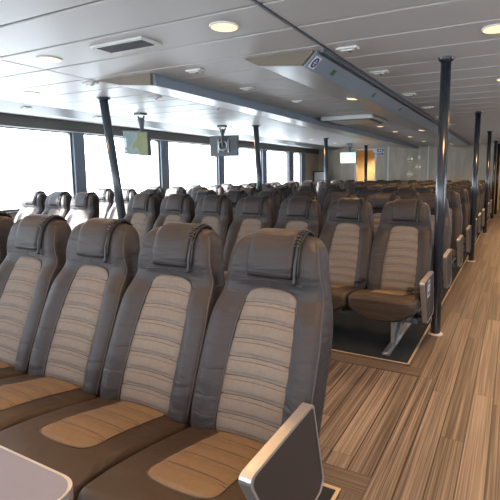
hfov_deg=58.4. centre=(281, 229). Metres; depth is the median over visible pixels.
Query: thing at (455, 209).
passenger seat
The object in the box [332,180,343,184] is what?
passenger seat
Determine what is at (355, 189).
passenger seat
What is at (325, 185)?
passenger seat
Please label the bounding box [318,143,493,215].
wall
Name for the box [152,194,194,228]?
passenger seat
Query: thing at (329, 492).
mat
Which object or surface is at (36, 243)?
passenger seat
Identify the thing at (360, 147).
wall
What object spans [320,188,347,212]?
passenger seat
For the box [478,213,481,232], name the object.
panel
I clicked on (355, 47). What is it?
ceiling box
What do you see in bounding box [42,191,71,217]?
passenger seat
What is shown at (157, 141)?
window
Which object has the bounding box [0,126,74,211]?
window
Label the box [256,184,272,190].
passenger seat
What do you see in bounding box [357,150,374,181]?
door
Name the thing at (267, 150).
window
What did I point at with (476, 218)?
panel
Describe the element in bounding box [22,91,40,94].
recessed light
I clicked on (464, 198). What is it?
passenger seat
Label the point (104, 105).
support pole
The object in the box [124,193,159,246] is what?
passenger seat
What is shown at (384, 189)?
passenger seat
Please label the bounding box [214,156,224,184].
trim
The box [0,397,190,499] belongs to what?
seat cushion
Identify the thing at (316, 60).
sign
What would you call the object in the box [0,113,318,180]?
wall
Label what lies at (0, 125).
trim
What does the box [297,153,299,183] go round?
window
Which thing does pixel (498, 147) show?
support pole
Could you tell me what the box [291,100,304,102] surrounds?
ceiling box
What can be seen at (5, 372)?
seat cushion
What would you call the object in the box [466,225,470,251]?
panel
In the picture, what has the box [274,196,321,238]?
passenger seat
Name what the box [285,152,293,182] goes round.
trim
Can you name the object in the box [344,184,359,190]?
passenger seat
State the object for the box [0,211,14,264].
passenger seat
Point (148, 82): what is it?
duct
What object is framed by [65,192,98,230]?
passenger seat
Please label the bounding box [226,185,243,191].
passenger seat
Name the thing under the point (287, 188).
passenger seat
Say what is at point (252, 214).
passenger seat
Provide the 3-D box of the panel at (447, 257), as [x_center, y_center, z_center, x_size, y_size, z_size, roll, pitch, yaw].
[1.600,0.381,4.299,0.034,0.359,0.472,3,8,27]
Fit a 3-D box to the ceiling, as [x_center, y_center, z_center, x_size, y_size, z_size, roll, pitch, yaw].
[1.803,-1.789,7.337,8.695,0.060,19.785,3,8,27]
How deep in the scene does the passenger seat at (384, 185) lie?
8.30 m
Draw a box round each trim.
[0,100,340,149]
[0,125,299,152]
[71,132,86,193]
[156,140,169,192]
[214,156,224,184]
[261,150,266,183]
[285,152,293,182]
[300,153,304,184]
[322,217,493,499]
[322,463,369,496]
[330,351,421,375]
[337,490,360,499]
[354,149,356,180]
[374,149,376,180]
[387,147,388,180]
[410,219,491,367]
[427,145,429,179]
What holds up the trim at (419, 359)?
on the floor
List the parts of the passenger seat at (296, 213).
panel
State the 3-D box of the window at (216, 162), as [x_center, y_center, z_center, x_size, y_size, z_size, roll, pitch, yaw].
[-1.927,-1.305,9.791,0.060,1.183,1.720,3,8,27]
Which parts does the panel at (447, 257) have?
panel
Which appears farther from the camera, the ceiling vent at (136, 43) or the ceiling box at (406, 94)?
the ceiling box at (406, 94)
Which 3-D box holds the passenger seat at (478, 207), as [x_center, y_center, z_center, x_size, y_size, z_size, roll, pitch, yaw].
[3.474,-0.433,8.407,0.485,0.858,0.881,3,8,27]
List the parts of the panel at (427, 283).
panel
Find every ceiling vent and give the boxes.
[90,36,161,54]
[330,119,376,124]
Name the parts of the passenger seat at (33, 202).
panel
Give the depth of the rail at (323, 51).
4.16 m
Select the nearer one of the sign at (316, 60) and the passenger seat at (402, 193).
the sign at (316, 60)
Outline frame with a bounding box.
[334,308,431,355]
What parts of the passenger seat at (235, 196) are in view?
backrest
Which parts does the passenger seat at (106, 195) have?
panel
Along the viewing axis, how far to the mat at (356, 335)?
3.56 m
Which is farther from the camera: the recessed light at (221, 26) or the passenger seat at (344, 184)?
the passenger seat at (344, 184)
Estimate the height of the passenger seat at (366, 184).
0.858 m
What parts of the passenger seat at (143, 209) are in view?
panel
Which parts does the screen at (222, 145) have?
casing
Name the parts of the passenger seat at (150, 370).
cushion panel, panel, backrest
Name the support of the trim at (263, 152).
attached to the wall
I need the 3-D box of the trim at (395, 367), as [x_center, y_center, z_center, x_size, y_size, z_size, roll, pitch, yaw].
[-0.649,0.841,3.732,3.524,0.001,0.132,3,8,27]
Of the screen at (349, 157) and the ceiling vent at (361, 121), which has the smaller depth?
the ceiling vent at (361, 121)
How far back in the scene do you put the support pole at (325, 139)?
11.03 m
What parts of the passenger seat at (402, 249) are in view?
cushion panel, panel, backrest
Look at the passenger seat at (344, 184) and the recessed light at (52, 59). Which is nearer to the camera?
the recessed light at (52, 59)
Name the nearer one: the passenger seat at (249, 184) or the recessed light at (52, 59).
the recessed light at (52, 59)
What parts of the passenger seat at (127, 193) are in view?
panel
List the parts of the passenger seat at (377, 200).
panel, backrest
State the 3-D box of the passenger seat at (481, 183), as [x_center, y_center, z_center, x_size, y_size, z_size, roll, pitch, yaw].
[4.510,-0.688,10.388,0.485,0.858,0.881,3,8,27]
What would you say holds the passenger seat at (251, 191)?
on the frame
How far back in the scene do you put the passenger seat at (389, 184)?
9.29 m
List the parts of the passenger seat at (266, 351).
cushion panel, panel, backrest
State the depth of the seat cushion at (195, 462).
1.31 m
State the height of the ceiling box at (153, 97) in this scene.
0.031 m
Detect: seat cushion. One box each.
[0,367,27,378]
[0,374,99,430]
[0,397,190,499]
[77,426,246,499]
[331,286,363,311]
[348,289,420,321]
[452,249,456,259]
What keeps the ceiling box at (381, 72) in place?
attached to the ceiling
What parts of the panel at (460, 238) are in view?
panel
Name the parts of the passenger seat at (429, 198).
panel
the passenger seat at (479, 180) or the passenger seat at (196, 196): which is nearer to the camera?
the passenger seat at (196, 196)
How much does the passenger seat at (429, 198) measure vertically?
0.858 m
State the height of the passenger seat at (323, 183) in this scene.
0.858 m
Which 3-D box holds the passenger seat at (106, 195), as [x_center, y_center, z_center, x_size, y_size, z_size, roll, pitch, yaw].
[-2.931,-0.186,6.678,0.485,0.858,0.881,3,8,27]
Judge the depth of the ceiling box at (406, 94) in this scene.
4.85 m
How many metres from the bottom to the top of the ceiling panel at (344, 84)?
0.108 m
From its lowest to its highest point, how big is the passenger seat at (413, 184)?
0.858 m
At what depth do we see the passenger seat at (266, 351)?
1.61 m
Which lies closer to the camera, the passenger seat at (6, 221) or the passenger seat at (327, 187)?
the passenger seat at (6, 221)
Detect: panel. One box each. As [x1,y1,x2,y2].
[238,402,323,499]
[245,50,468,147]
[320,114,386,125]
[420,271,433,323]
[443,249,451,288]
[457,235,462,266]
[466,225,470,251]
[475,218,476,239]
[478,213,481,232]
[482,208,484,225]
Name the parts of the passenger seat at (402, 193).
backrest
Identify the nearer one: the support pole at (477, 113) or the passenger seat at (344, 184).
the support pole at (477, 113)
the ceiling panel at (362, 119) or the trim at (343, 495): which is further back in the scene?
the ceiling panel at (362, 119)
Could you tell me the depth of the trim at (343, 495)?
1.80 m
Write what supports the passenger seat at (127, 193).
on the frame
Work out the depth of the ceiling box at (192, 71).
3.70 m
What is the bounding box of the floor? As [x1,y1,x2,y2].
[319,210,499,499]
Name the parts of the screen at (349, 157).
casing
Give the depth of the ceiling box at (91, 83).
4.19 m
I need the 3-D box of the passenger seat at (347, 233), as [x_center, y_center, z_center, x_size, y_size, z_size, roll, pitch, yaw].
[0.450,0.178,3.679,0.485,0.858,0.881,3,8,27]
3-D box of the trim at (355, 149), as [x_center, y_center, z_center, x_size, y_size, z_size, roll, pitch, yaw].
[2.526,-1.692,15.261,0.060,2.110,0.020,3,8,27]
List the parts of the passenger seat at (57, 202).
panel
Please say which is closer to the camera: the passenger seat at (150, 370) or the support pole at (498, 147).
the passenger seat at (150, 370)
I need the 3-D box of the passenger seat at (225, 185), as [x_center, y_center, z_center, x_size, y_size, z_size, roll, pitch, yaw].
[-1.376,-0.568,9.649,0.485,0.858,0.881,3,8,27]
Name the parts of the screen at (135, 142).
casing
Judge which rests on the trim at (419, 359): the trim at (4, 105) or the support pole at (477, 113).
the support pole at (477, 113)
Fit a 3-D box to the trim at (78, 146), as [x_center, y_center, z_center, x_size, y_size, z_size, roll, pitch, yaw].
[-3.281,-0.971,7.191,0.132,1.183,0.200,3,8,27]
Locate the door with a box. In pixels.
[497,164,499,209]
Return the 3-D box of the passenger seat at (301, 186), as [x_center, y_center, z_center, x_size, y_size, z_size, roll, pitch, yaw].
[0.271,-0.309,7.543,0.485,0.858,0.881,3,8,27]
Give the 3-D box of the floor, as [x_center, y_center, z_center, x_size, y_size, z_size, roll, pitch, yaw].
[1.818,0.371,7.616,8.700,0.060,19.800,3,8,27]
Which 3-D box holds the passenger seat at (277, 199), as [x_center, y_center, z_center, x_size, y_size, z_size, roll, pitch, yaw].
[-0.332,-0.029,5.339,0.485,0.858,0.881,3,8,27]
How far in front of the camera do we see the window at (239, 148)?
12.30 m
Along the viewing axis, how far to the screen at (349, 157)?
12.99 m
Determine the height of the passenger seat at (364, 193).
0.858 m
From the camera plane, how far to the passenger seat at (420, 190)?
6.84 m
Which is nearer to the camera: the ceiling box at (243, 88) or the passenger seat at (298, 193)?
the ceiling box at (243, 88)
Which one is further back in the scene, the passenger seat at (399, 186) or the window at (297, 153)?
the window at (297, 153)
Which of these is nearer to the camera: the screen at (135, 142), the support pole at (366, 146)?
the screen at (135, 142)
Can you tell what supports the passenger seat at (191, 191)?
on the frame
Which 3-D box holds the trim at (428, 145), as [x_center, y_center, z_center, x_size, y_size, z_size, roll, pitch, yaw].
[4.645,-1.586,14.160,0.040,2.158,0.030,3,8,27]
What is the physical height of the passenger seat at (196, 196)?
0.858 m
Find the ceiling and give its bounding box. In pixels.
[0,0,499,149]
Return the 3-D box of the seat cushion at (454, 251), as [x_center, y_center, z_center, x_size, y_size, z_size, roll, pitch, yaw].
[1.857,0.281,5.355,0.476,0.200,0.605,3,8,27]
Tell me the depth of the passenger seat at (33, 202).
5.88 m
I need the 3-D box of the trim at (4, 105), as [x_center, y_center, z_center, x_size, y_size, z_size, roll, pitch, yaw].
[-2.008,-1.813,7.860,0.330,0.070,17.200,3,8,27]
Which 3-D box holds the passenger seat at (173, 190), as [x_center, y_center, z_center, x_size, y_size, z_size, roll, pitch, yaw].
[-1.979,-0.287,7.445,0.485,0.858,0.881,3,8,27]
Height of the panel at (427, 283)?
0.359 m
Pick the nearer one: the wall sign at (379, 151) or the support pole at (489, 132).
the support pole at (489, 132)
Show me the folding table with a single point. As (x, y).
(22, 477)
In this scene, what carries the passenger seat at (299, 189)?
on the frame
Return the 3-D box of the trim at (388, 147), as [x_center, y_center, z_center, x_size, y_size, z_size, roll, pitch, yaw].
[3.517,-1.656,14.751,0.050,2.158,0.012,3,8,27]
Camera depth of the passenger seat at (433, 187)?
7.85 m
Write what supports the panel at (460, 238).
attached to the frame
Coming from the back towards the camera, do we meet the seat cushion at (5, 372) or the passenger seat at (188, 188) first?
the passenger seat at (188, 188)
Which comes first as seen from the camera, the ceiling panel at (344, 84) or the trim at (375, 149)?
the ceiling panel at (344, 84)
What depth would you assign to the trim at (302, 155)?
14.64 m
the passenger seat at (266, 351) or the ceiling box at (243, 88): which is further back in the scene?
the ceiling box at (243, 88)
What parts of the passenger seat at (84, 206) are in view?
panel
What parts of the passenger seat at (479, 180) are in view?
backrest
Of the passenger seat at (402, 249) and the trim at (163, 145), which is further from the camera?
the trim at (163, 145)
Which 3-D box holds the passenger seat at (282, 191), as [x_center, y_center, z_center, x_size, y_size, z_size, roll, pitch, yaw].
[-0.247,-0.182,6.552,0.485,0.858,0.881,3,8,27]
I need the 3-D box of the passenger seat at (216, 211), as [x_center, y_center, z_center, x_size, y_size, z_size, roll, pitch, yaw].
[-0.850,0.099,4.348,0.485,0.858,0.881,3,8,27]
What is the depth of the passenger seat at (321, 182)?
12.43 m
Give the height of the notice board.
1.380 m
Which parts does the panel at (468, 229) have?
panel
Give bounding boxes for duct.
[96,73,417,148]
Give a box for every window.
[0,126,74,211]
[84,134,160,185]
[168,141,217,184]
[239,148,261,175]
[267,150,287,182]
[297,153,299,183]
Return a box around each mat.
[317,483,340,499]
[331,217,489,365]
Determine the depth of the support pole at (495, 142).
12.37 m
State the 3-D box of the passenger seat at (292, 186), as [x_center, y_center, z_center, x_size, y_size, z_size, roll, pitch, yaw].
[0.008,-0.643,10.193,0.485,0.858,0.881,3,8,27]
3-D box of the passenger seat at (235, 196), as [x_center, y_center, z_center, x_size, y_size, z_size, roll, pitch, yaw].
[-0.765,-0.055,5.562,0.485,0.858,0.881,3,8,27]
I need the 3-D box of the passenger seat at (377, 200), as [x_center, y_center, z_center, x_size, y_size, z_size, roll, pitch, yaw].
[0.968,0.050,4.669,0.485,0.858,0.881,3,8,27]
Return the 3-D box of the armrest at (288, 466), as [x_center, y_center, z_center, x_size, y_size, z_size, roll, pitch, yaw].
[0.020,0.739,1.302,0.034,0.359,0.472,3,8,27]
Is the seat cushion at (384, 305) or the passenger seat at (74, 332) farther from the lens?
the seat cushion at (384, 305)
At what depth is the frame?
3.36 m
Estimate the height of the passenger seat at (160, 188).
0.858 m
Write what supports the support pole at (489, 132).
on the trim at (419, 359)
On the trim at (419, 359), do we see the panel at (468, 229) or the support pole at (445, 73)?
the support pole at (445, 73)
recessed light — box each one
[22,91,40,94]
[36,56,62,62]
[209,21,238,31]
[481,23,499,33]
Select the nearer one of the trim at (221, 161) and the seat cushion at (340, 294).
the seat cushion at (340, 294)
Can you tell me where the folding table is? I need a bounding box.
[0,445,72,499]
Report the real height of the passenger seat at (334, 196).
0.858 m
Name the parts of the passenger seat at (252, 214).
panel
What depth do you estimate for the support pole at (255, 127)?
8.09 m
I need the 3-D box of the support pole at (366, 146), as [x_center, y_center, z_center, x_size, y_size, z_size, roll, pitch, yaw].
[2.666,-1.571,14.105,0.154,2.158,0.201,3,8,27]
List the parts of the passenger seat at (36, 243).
cushion panel, panel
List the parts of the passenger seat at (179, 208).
panel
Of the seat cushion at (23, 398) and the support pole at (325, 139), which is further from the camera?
the support pole at (325, 139)
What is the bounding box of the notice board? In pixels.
[313,171,323,185]
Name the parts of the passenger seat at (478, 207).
backrest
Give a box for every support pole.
[96,97,125,218]
[252,125,261,191]
[323,138,328,182]
[364,145,368,181]
[428,56,454,335]
[467,111,482,261]
[482,131,492,233]
[490,141,497,218]
[493,144,499,214]
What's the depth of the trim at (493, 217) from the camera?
2.97 m
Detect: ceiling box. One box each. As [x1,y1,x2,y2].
[82,81,98,85]
[148,96,161,99]
[185,68,204,73]
[240,87,255,90]
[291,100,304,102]
[336,45,358,52]
[370,70,388,74]
[401,93,416,96]
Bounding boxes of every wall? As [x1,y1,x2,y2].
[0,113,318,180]
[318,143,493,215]
[357,147,374,150]
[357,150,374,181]
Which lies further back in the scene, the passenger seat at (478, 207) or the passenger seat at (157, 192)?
the passenger seat at (478, 207)
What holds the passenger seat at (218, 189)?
on the frame
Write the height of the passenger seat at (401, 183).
0.858 m
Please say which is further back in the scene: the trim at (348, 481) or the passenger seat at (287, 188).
the passenger seat at (287, 188)
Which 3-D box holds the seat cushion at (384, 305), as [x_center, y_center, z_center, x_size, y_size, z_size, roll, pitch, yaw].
[0.821,0.536,3.374,0.476,0.200,0.605,3,8,27]
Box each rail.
[251,0,470,143]
[321,49,470,144]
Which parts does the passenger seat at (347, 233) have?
cushion panel, panel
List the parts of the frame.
floor rail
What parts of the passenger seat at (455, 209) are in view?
panel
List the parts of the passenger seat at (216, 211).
panel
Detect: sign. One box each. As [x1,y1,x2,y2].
[307,56,321,68]
[373,149,383,154]
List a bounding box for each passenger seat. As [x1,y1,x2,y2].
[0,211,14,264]
[0,214,71,378]
[0,218,139,430]
[0,222,224,499]
[14,191,46,221]
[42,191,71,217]
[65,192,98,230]
[77,228,332,499]
[94,188,113,217]
[107,188,137,218]
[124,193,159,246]
[140,189,162,205]
[147,186,164,197]
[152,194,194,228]
[165,186,186,196]
[186,185,201,193]
[188,187,207,196]
[191,195,232,248]
[192,190,217,210]
[206,185,223,194]
[221,183,232,192]
[222,190,248,218]
[223,195,274,284]
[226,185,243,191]
[239,187,259,195]
[241,183,252,186]
[254,191,282,223]
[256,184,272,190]
[265,187,287,200]
[273,185,291,195]
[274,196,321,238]
[281,183,296,192]
[287,191,318,201]
[293,188,317,195]
[296,186,316,190]
[316,181,330,192]
[317,183,332,193]
[318,184,335,197]
[319,186,341,203]
[319,197,374,311]
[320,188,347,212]
[321,192,356,228]
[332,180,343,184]
[340,183,353,187]
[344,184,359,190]
[348,186,369,194]
[348,199,433,321]
[355,189,381,199]
[362,183,376,187]
[366,192,400,232]
[369,184,386,188]
[379,186,398,192]
[386,183,398,186]
[392,189,419,198]
[397,185,414,188]
[399,182,410,184]
[411,183,424,186]
[411,193,450,270]
[412,187,432,193]
[420,182,433,185]
[424,185,435,190]
[431,190,462,260]
[446,187,469,244]
[454,185,471,212]
[463,184,480,227]
[467,182,483,221]
[471,182,484,196]
[479,180,490,201]
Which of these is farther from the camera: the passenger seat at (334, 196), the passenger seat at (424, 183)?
the passenger seat at (424, 183)
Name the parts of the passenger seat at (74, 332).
cushion panel, panel, backrest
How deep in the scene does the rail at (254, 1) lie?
3.06 m
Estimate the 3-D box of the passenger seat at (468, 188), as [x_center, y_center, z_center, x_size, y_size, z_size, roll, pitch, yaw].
[2.955,-0.305,7.417,0.485,0.858,0.881,3,8,27]
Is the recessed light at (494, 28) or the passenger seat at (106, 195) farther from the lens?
the passenger seat at (106, 195)
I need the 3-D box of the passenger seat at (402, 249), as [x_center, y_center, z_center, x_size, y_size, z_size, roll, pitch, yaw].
[0.883,0.204,3.455,0.485,0.858,0.881,3,8,27]
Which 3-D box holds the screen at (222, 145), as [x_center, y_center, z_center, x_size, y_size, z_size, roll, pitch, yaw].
[-1.055,-1.605,8.066,0.560,0.543,0.172,2,8,19]
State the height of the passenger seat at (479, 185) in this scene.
0.858 m
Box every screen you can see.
[123,112,151,155]
[210,125,238,156]
[340,143,356,163]

